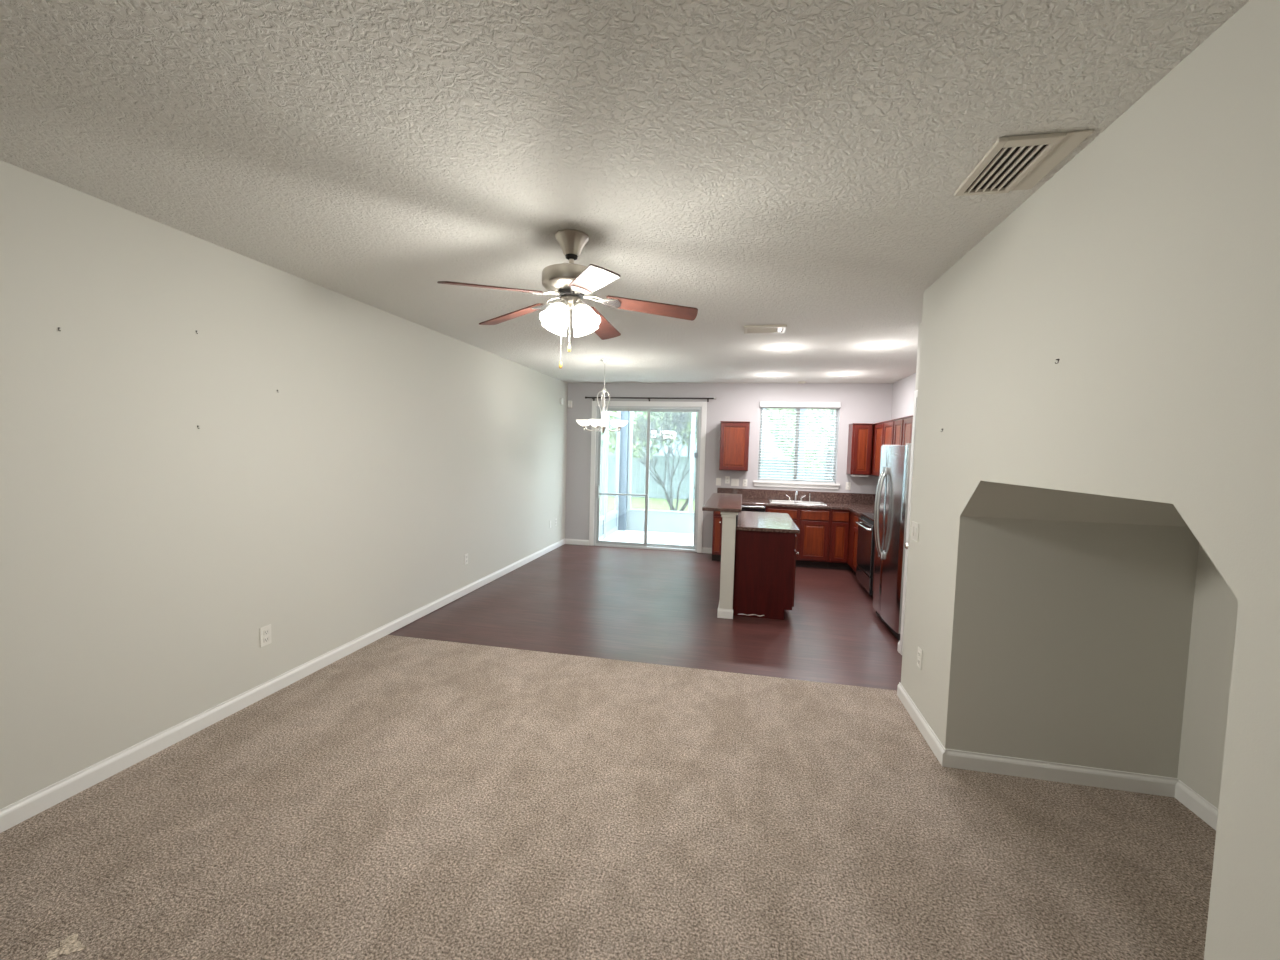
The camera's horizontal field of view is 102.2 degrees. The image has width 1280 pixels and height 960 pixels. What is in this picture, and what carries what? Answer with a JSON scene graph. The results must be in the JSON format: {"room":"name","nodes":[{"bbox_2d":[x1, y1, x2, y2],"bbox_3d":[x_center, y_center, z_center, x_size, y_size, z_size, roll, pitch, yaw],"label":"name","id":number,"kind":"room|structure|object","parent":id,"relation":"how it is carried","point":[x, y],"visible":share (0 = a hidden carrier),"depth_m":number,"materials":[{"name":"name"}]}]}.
{"room":"living room","nodes":[
{"label":"living room","id":0,"kind":"room"},
{"bbox_2d":[0,160,567,808],"bbox_3d":[-2.481,0.095,3.054,0.120,2.860,12.030,2,3,11],"label":"wall","id":1,"kind":"structure","parent":0,"point":[146,552],"depth_m":2.88,"materials":[{"name":"white paint"}]},
{"bbox_2d":[260,624,270,646],"bbox_3d":[-2.399,0.999,3.311,0.009,0.125,0.078,2,3,11],"label":"wall outlet","id":2,"kind":"object","parent":1,"relation":"attached to","point":[265,632],"visible":1,"depth_m":3.31,"materials":[{"name":"white plastic"}]},
{"bbox_2d":[0,538,565,832],"bbox_3d":[-2.449,1.359,3.116,0.015,0.092,11.789,2,3,11],"label":"baseboard","id":3,"kind":"structure","parent":1,"relation":"attached to","point":[13,814],"depth_m":2.93,"materials":[{"name":"white paint"}]},
{"bbox_2d":[464,553,467,564],"bbox_3d":[-1.917,0.873,5.702,0.009,0.116,0.072,2,3,11],"label":"wall outlet","id":4,"kind":"object","parent":1,"relation":"attached to","point":[465,555],"visible":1,"depth_m":5.69,"materials":[{"name":"white plastic"}]},
{"bbox_2d":[0,544,1215,959],"bbox_3d":[0.051,1.565,2.582,5.339,0.120,11.910,2,3,11],"label":"floor","id":5,"kind":"structure","parent":0,"point":[400,798],"depth_m":2.31,"materials":[{"name":"carpet"}]},
{"bbox_2d":[46,933,86,959],"bbox_3d":[-1.847,1.507,1.656,0.099,0.002,0.083,4,4,31],"label":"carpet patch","id":6,"kind":"object","parent":5,"relation":"on","point":[68,946],"visible":1,"depth_m":1.66,"materials":[{"name":"beige carpet"}]},
{"bbox_2d":[712,511,722,560],"bbox_3d":[1.216,0.777,8.023,0.145,0.880,0.665,2,3,11],"label":"base cabinet","id":7,"kind":"object","parent":5,"relation":"on","point":[717,519],"visible":0.66,"depth_m":7.74,"materials":[{"name":"brown wood"}]},
{"bbox_2d":[741,505,764,511],"bbox_3d":[1.589,0.792,7.948,0.605,0.879,0.636,2,3,11],"label":"dishwasher","id":8,"kind":"object","parent":5,"relation":"on","point":[752,508],"visible":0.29,"depth_m":7.59,"materials":[{"name":"black"}]},
{"bbox_2d":[733,530,798,619],"bbox_3d":[1.387,0.915,5.795,0.628,0.880,1.324,2,3,11],"label":"base cabinet","id":9,"kind":"object","parent":5,"relation":"on","point":[765,562],"visible":0.89,"depth_m":5.16,"materials":[{"name":"brown wood"}]},
{"bbox_2d":[736,511,799,532],"bbox_3d":[1.397,0.409,5.780,0.616,0.130,1.415,2,3,11],"label":"countertop","id":10,"kind":"structure","parent":9,"relation":"on","point":[745,520],"depth_m":5.48,"materials":[{"name":"stone"}]},
{"bbox_2d":[765,506,830,567],"bbox_3d":[2.341,0.820,7.814,0.915,0.880,0.635,2,3,11],"label":"base cabinet","id":11,"kind":"object","parent":5,"relation":"on","point":[813,539],"visible":0.56,"depth_m":7.47,"materials":[{"name":"brown wood"}]},
{"bbox_2d":[828,509,851,569],"bbox_3d":[3.224,0.855,7.638,0.882,0.880,0.635,2,3,11],"label":"base cabinet","id":12,"kind":"object","parent":5,"relation":"on","point":[840,519],"visible":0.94,"depth_m":7.39,"materials":[{"name":"brown wood"}]},
{"bbox_2d":[717,488,875,515],"bbox_3d":[2.332,0.304,7.397,2.580,0.197,1.401,2,3,11],"label":"countertop","id":13,"kind":"structure","parent":12,"relation":"on","point":[857,503],"depth_m":7.95,"materials":[{"name":"brown stone"}]},
{"bbox_2d":[769,500,826,505],"bbox_3d":[2.361,0.357,7.782,0.800,0.046,0.460,2,3,11],"label":"sink","id":14,"kind":"object","parent":13,"relation":"in","point":[770,501],"visible":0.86,"depth_m":7.89,"materials":[{"name":"white ceramic"}]},
{"bbox_2d":[772,501,794,502],"bbox_3d":[2.172,0.356,7.801,0.346,0.034,0.346,2,3,11],"label":"basin","id":15,"kind":"object","parent":14,"relation":"in","point":[772,501],"depth_m":7.96,"materials":[{"name":"white ceramic"}]},
{"bbox_2d":[798,502,822,504],"bbox_3d":[2.542,0.371,7.727,0.346,0.034,0.346,2,3,11],"label":"basin","id":16,"kind":"object","parent":14,"relation":"in","point":[801,503],"depth_m":7.87,"materials":[{"name":"white ceramic"}]},
{"bbox_2d":[786,490,810,500],"bbox_3d":[2.456,0.244,8.002,0.312,0.180,0.242,0,4,-28],"label":"faucet","id":17,"kind":"object","parent":13,"relation":"on","point":[796,492],"visible":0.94,"depth_m":8.00,"materials":[{"name":"silver metal"}]},
{"bbox_2d":[847,511,860,574],"bbox_3d":[3.202,0.896,6.941,0.649,0.880,0.778,2,3,11],"label":"base cabinet","id":18,"kind":"object","parent":5,"relation":"on","point":[853,527],"visible":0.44,"depth_m":7.06,"materials":[{"name":"brown wood"}]},
{"bbox_2d":[855,513,874,596],"bbox_3d":[3.006,0.802,6.181,0.732,1.146,0.759,2,3,11],"label":"range","id":19,"kind":"object","parent":5,"relation":"on","point":[866,541],"visible":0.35,"depth_m":6.14,"materials":[{"name":"black metal"}]},
{"bbox_2d":[855,518,873,576],"bbox_3d":[2.690,0.792,6.244,0.087,0.590,0.733,2,3,11],"label":"oven","id":20,"kind":"object","parent":19,"relation":"in","point":[865,542],"depth_m":6.13,"materials":[{"name":"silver metal"}]},
{"bbox_2d":[860,513,873,520],"bbox_3d":[3.025,0.458,6.159,0.594,0.024,0.759,2,3,11],"label":"cooktop","id":21,"kind":"object","parent":19,"relation":"in","point":[867,516],"depth_m":6.29,"materials":[{"name":"black"}]},
{"bbox_2d":[873,546,875,585],"bbox_3d":[2.937,0.967,5.628,0.649,0.880,0.355,2,3,11],"label":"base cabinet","id":22,"kind":"object","parent":5,"relation":"on","point":[875,546],"visible":0.03,"depth_m":5.84,"materials":[{"name":"brown wood"}]},
{"bbox_2d":[873,443,910,639],"bbox_3d":[2.698,0.553,4.931,0.827,1.774,0.910,2,3,11],"label":"refrigerator","id":23,"kind":"object","parent":5,"relation":"on","point":[891,498],"visible":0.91,"depth_m":4.82,"materials":[{"name":"grey metal"}]},
{"bbox_2d":[0,0,1249,382],"bbox_3d":[0.160,-1.281,2.447,5.429,0.100,12.030,2,3,11],"label":"ceiling","id":24,"kind":"structure","parent":0,"point":[800,165],"depth_m":1.82,"materials":[{"name":"white paint"}]},
{"bbox_2d":[437,229,697,368],"bbox_3d":[-0.340,-0.919,2.713,1.275,0.678,1.247,2,3,11],"label":"ceiling fan","id":25,"kind":"object","parent":24,"relation":"hanging from","point":[571,282],"visible":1,"depth_m":2.63,"materials":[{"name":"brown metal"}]},
{"bbox_2d":[576,359,627,432],"bbox_3d":[-0.446,-1.025,6.338,0.659,0.904,0.636,2,3,11],"label":"chandelier","id":26,"kind":"object","parent":24,"relation":"hanging from","point":[597,423],"visible":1,"depth_m":6.32,"materials":[{"name":"silver metal"}]},
{"bbox_2d":[744,325,786,333],"bbox_3d":[1.091,-1.318,4.517,0.356,0.020,0.227,2,3,11],"label":"ceiling vent","id":27,"kind":"object","parent":24,"relation":"in","point":[748,329],"visible":1,"depth_m":4.48,"materials":[{"name":"beige metal"}]},
{"bbox_2d":[773,346,791,349],"bbox_3d":[1.468,-1.360,5.315,0.188,0.010,0.188,2,3,11],"label":"recessed light","id":28,"kind":"object","parent":24,"relation":"in","point":[775,347],"visible":1,"depth_m":5.30,"materials":[{"name":"white paint"}]},
{"bbox_2d":[870,344,890,347],"bbox_3d":[2.376,-1.323,5.098,0.188,0.010,0.188,2,3,11],"label":"recessed light","id":29,"kind":"object","parent":24,"relation":"in","point":[874,345],"visible":1,"depth_m":5.08,"materials":[{"name":"white paint"}]},
{"bbox_2d":[954,130,1093,195],"bbox_3d":[1.389,-1.157,1.907,0.282,0.016,0.385,2,3,11],"label":"ceiling vent","id":30,"kind":"object","parent":24,"relation":"in","point":[1013,162],"visible":1,"depth_m":1.87,"materials":[{"name":"beige metal"}]},
{"bbox_2d":[626,509,693,533],"bbox_3d":[2.187,0.950,10.735,5.040,0.455,0.180,2,3,11],"label":"patio","id":31,"kind":"structure","parent":0,"point":[668,521],"depth_m":11.01,"materials":[{"name":"white concrete"}]},
{"bbox_2d":[627,411,632,508],"bbox_3d":[-0.204,-0.690,11.088,0.070,2.644,0.100,2,3,11],"label":"patio post","id":32,"kind":"object","parent":31,"relation":"on","point":[630,446],"visible":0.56,"depth_m":11.06,"materials":[{"name":"white metal"}]},
{"bbox_2d":[688,412,695,512],"bbox_3d":[1.104,-0.639,10.827,0.080,2.644,0.100,2,3,11],"label":"patio post","id":33,"kind":"object","parent":31,"relation":"on","point":[693,421],"visible":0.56,"depth_m":10.79,"materials":[{"name":"grey paint"}]},
{"bbox_2d":[797,410,805,478],"bbox_3d":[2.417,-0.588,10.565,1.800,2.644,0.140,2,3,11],"label":"patio post","id":34,"kind":"object","parent":31,"relation":"on","point":[803,421],"visible":0.02,"depth_m":10.32,"materials":[{"name":"grey paint"}]},
{"bbox_2d":[719,517,735,608],"bbox_3d":[1.041,0.799,5.986,0.130,1.070,1.755,2,3,11],"label":"wall","id":35,"kind":"structure","parent":0,"point":[728,524],"depth_m":5.13,"materials":[{"name":"white paint"}]},
{"bbox_2d":[717,599,732,618],"bbox_3d":[1.023,1.286,6.008,0.153,0.092,1.770,2,3,11],"label":"baseboard","id":36,"kind":"structure","parent":35,"relation":"attached to","point":[722,613],"depth_m":5.14,"materials":[{"name":"white paint"}]},
{"bbox_2d":[721,512,737,517],"bbox_3d":[1.054,0.295,5.951,0.170,0.058,1.785,2,3,11],"label":"trim","id":37,"kind":"structure","parent":35,"relation":"attached to","point":[723,514],"depth_m":5.08,"materials":[{"name":"white paint"}]},
{"bbox_2d":[702,493,741,512],"bbox_3d":[0.980,0.244,5.950,0.381,0.035,1.830,2,3,11],"label":"bar","id":38,"kind":"object","parent":37,"relation":"on","point":[721,502],"visible":1,"depth_m":5.53,"materials":[{"name":"brown stone"}]},
{"bbox_2d":[565,383,892,548],"bbox_3d":[1.317,-0.118,8.370,5.229,2.860,0.140,2,3,11],"label":"wall","id":39,"kind":"structure","parent":0,"point":[860,402],"depth_m":8.26,"materials":[{"name":"grey paint"}]},
{"bbox_2d":[565,539,711,553],"bbox_3d":[-0.045,1.101,8.632,2.520,0.092,0.015,2,3,11],"label":"baseboard","id":40,"kind":"structure","parent":39,"relation":"attached to","point":[567,541],"depth_m":8.81,"materials":[{"name":"white paint"}]},
{"bbox_2d":[589,401,706,552],"bbox_3d":[0.114,-0.072,8.595,1.915,2.445,0.140,2,3,11],"label":"door","id":41,"kind":"structure","parent":39,"relation":"in","point":[646,406],"depth_m":8.55,"materials":[{"name":"white paint"}]},
{"bbox_2d":[585,397,715,401],"bbox_3d":[0.153,-1.318,8.419,2.166,0.066,0.098,2,3,11],"label":"curtain rod","id":42,"kind":"object","parent":39,"relation":"attached to","point":[593,398],"visible":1,"depth_m":8.39,"materials":[{"name":"brown metal"}]},
{"bbox_2d":[716,478,720,485],"bbox_3d":[1.263,0.029,8.313,0.080,0.120,0.010,2,3,11],"label":"light switch","id":43,"kind":"object","parent":39,"relation":"attached to","point":[718,480],"visible":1,"depth_m":8.31,"materials":[{"name":"white plastic"}]},
{"bbox_2d":[725,476,729,483],"bbox_3d":[1.403,-0.001,8.283,0.072,0.116,0.009,2,3,11],"label":"wall outlet","id":44,"kind":"object","parent":39,"relation":"attached to","point":[727,478],"visible":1,"depth_m":8.28,"materials":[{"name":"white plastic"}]},
{"bbox_2d":[719,421,749,470],"bbox_3d":[1.478,-0.530,8.078,0.448,0.754,0.326,2,3,11],"label":"upper cabinet","id":45,"kind":"object","parent":39,"relation":"attached to","point":[734,435],"visible":1,"depth_m":7.93,"materials":[{"name":"brown wood"}]},
{"bbox_2d":[731,479,738,485],"bbox_3d":[1.520,0.039,8.261,0.120,0.116,0.010,2,3,11],"label":"light switch","id":46,"kind":"object","parent":39,"relation":"attached to","point":[734,482],"visible":1,"depth_m":8.26,"materials":[{"name":"white plastic"}]},
{"bbox_2d":[753,407,839,488],"bbox_3d":[2.461,-0.521,8.085,1.300,1.280,0.165,2,3,11],"label":"window","id":47,"kind":"structure","parent":39,"relation":"in","point":[756,483],"depth_m":8.09,"materials":[{"name":"white plastic"}]},
{"bbox_2d":[758,401,840,482],"bbox_3d":[2.458,-0.589,8.047,1.200,1.245,0.110,2,3,11],"label":"window blind","id":48,"kind":"object","parent":47,"relation":"attached to","point":[768,405],"visible":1,"depth_m":8.05,"materials":[{"name":"grey plastic"}]},
{"bbox_2d":[717,488,875,504],"bbox_3d":[2.352,0.287,7.392,2.540,0.162,1.401,2,3,11],"label":"backsplash","id":49,"kind":"structure","parent":39,"relation":"attached to","point":[762,494],"depth_m":8.04,"materials":[{"name":"brown stone"}]},
{"bbox_2d":[846,482,850,489],"bbox_3d":[3.196,0.092,7.927,0.072,0.116,0.009,2,3,11],"label":"wall outlet","id":50,"kind":"object","parent":39,"relation":"attached to","point":[848,484],"visible":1,"depth_m":7.92,"materials":[{"name":"white plastic"}]},
{"bbox_2d":[846,423,872,476],"bbox_3d":[3.280,-0.445,7.719,0.284,0.782,0.326,2,3,11],"label":"upper cabinet","id":51,"kind":"object","parent":39,"relation":"attached to","point":[860,435],"visible":1,"depth_m":7.58,"materials":[{"name":"brown wood"}]},
{"bbox_2d":[851,475,868,476],"bbox_3d":[3.287,-0.068,7.736,0.210,0.027,0.210,2,3,11],"label":"light","id":52,"kind":"object","parent":51,"relation":"attached to","point":[851,475],"depth_m":7.63,"materials":[{"name":"white paint"}]},
{"bbox_2d":[891,373,915,419],"bbox_3d":[3.437,0.082,5.967,0.120,2.860,3.750,2,3,11],"label":"wall","id":53,"kind":"structure","parent":0,"point":[903,389],"depth_m":7.18,"materials":[{"name":"grey paint"}]},
{"bbox_2d":[871,419,895,476],"bbox_3d":[3.471,-0.420,7.149,0.314,0.754,1.370,2,3,11],"label":"upper cabinet","id":54,"kind":"object","parent":53,"relation":"attached to","point":[883,432],"visible":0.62,"depth_m":7.16,"materials":[{"name":"brown wood"}]},
{"bbox_2d":[893,415,912,444],"bbox_3d":[3.264,-0.531,6.089,0.314,0.419,0.765,2,3,11],"label":"upper cabinet","id":55,"kind":"object","parent":53,"relation":"attached to","point":[902,426],"visible":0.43,"depth_m":6.10,"materials":[{"name":"brown wood"}]},
{"bbox_2d":[915,322,921,390],"bbox_3d":[2.510,0.188,3.758,1.025,2.860,0.992,2,3,11],"label":"wall","id":56,"kind":"structure","parent":0,"point":[920,324],"depth_m":4.21,"materials":[{"name":"white paint"}]},
{"bbox_2d":[899,390,917,654],"bbox_3d":[2.143,0.386,3.889,0.016,2.190,0.820,2,3,11],"label":"trim","id":57,"kind":"structure","parent":56,"relation":"attached to","point":[916,391],"depth_m":4.25,"materials":[{"name":"white paint"}]},
{"bbox_2d":[901,0,1279,959],"bbox_3d":[1.161,0.381,-0.087,0.100,2.860,7.288,2,3,11],"label":"wall","id":58,"kind":"structure","parent":0,"point":[1147,265],"depth_m":1.45,"materials":[{"name":"white paint"}]},
{"bbox_2d":[911,521,918,541],"bbox_3d":[1.798,0.337,3.379,0.010,0.120,0.125,2,3,11],"label":"light switch","id":59,"kind":"object","parent":58,"relation":"attached to","point":[915,526],"visible":1,"depth_m":3.37,"materials":[{"name":"white plastic"}]},
{"bbox_2d":[917,646,922,669],"bbox_3d":[1.734,1.104,3.204,0.009,0.120,0.075,2,3,11],"label":"wall outlet","id":60,"kind":"object","parent":58,"relation":"attached to","point":[920,652],"visible":1,"depth_m":3.19,"materials":[{"name":"white plastic"}]},
{"bbox_2d":[966,483,1238,808],"bbox_3d":[2.120,0.788,1.845,1.055,1.870,1.765,2,3,11],"label":"wall","id":61,"kind":"structure","parent":0,"point":[1104,633],"depth_m":2.60,"materials":[{"name":"white paint"}]},
{"bbox_2d":[897,682,1217,829],"bbox_3d":[1.600,1.656,-0.038,1.070,0.092,7.183,2,3,11],"label":"baseboard","id":62,"kind":"structure","parent":61,"relation":"attached to","point":[1012,766],"depth_m":2.66,"materials":[{"name":"white paint"}]},
{"label":"outside","id":63,"kind":"structure","parent":0,"visible":0},
{"bbox_2d":[602,530,693,545],"bbox_3d":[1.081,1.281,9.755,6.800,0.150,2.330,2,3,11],"label":"floor","id":64,"kind":"structure","parent":63,"point":[627,535],"depth_m":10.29,"materials":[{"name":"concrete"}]},
{"bbox_2d":[599,411,620,540],"bbox_3d":[-0.667,-0.309,9.991,0.060,2.900,2.090,2,3,11],"label":"screen panel","id":65,"kind":"object","parent":64,"relation":"on","point":[608,525],"visible":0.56,"depth_m":10.07,"materials":[{"name":"grey paint"}]},
{"bbox_2d":[618,411,628,530],"bbox_3d":[-0.362,-0.469,11.132,0.220,3.100,0.260,2,3,11],"label":"patio column","id":66,"kind":"structure","parent":64,"relation":"on","point":[624,433],"depth_m":11.02,"materials":[{"name":"grey paint"}]},
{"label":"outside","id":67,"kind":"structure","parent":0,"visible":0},
{"bbox_2d":[600,483,694,515],"bbox_3d":[5.476,0.379,27.510,60.000,0.380,34.020,2,3,11],"label":"lawn","id":68,"kind":"structure","parent":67,"point":[636,502],"depth_m":15.99,"materials":[{"name":"green plant"}]},
{"bbox_2d":[601,411,697,457],"bbox_3d":[0.411,-2.757,15.728,5.698,4.395,2.597,2,3,11],"label":"evergreen tree","id":69,"kind":"object","parent":68,"relation":"on","point":[613,442],"visible":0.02,"depth_m":15.51,"materials":[{"name":"green plant"}]},
{"bbox_2d":[609,411,697,510],"bbox_3d":[1.002,-0.538,12.831,3.790,2.978,2.453,3,4,19],"label":"bare tree","id":70,"kind":"object","parent":68,"relation":"on","point":[683,416],"visible":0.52,"depth_m":12.85,"materials":[{"name":"green plant"}]},
{"bbox_2d":[600,452,824,499],"bbox_3d":[1.785,-0.105,17.614,12.760,1.559,0.160,2,3,11],"label":"vinyl fence","id":71,"kind":"object","parent":68,"relation":"on","point":[638,481],"visible":0.15,"depth_m":17.77,"materials":[{"name":"grey plastic"}]},
{"bbox_2d":[601,408,834,485],"bbox_3d":[3.426,-3.537,26.700,22.800,7.419,7.200,2,3,11],"label":"house","id":72,"kind":"structure","parent":68,"relation":"on","point":[683,450],"depth_m":23.31,"materials":[{"name":"grey paint"}]},
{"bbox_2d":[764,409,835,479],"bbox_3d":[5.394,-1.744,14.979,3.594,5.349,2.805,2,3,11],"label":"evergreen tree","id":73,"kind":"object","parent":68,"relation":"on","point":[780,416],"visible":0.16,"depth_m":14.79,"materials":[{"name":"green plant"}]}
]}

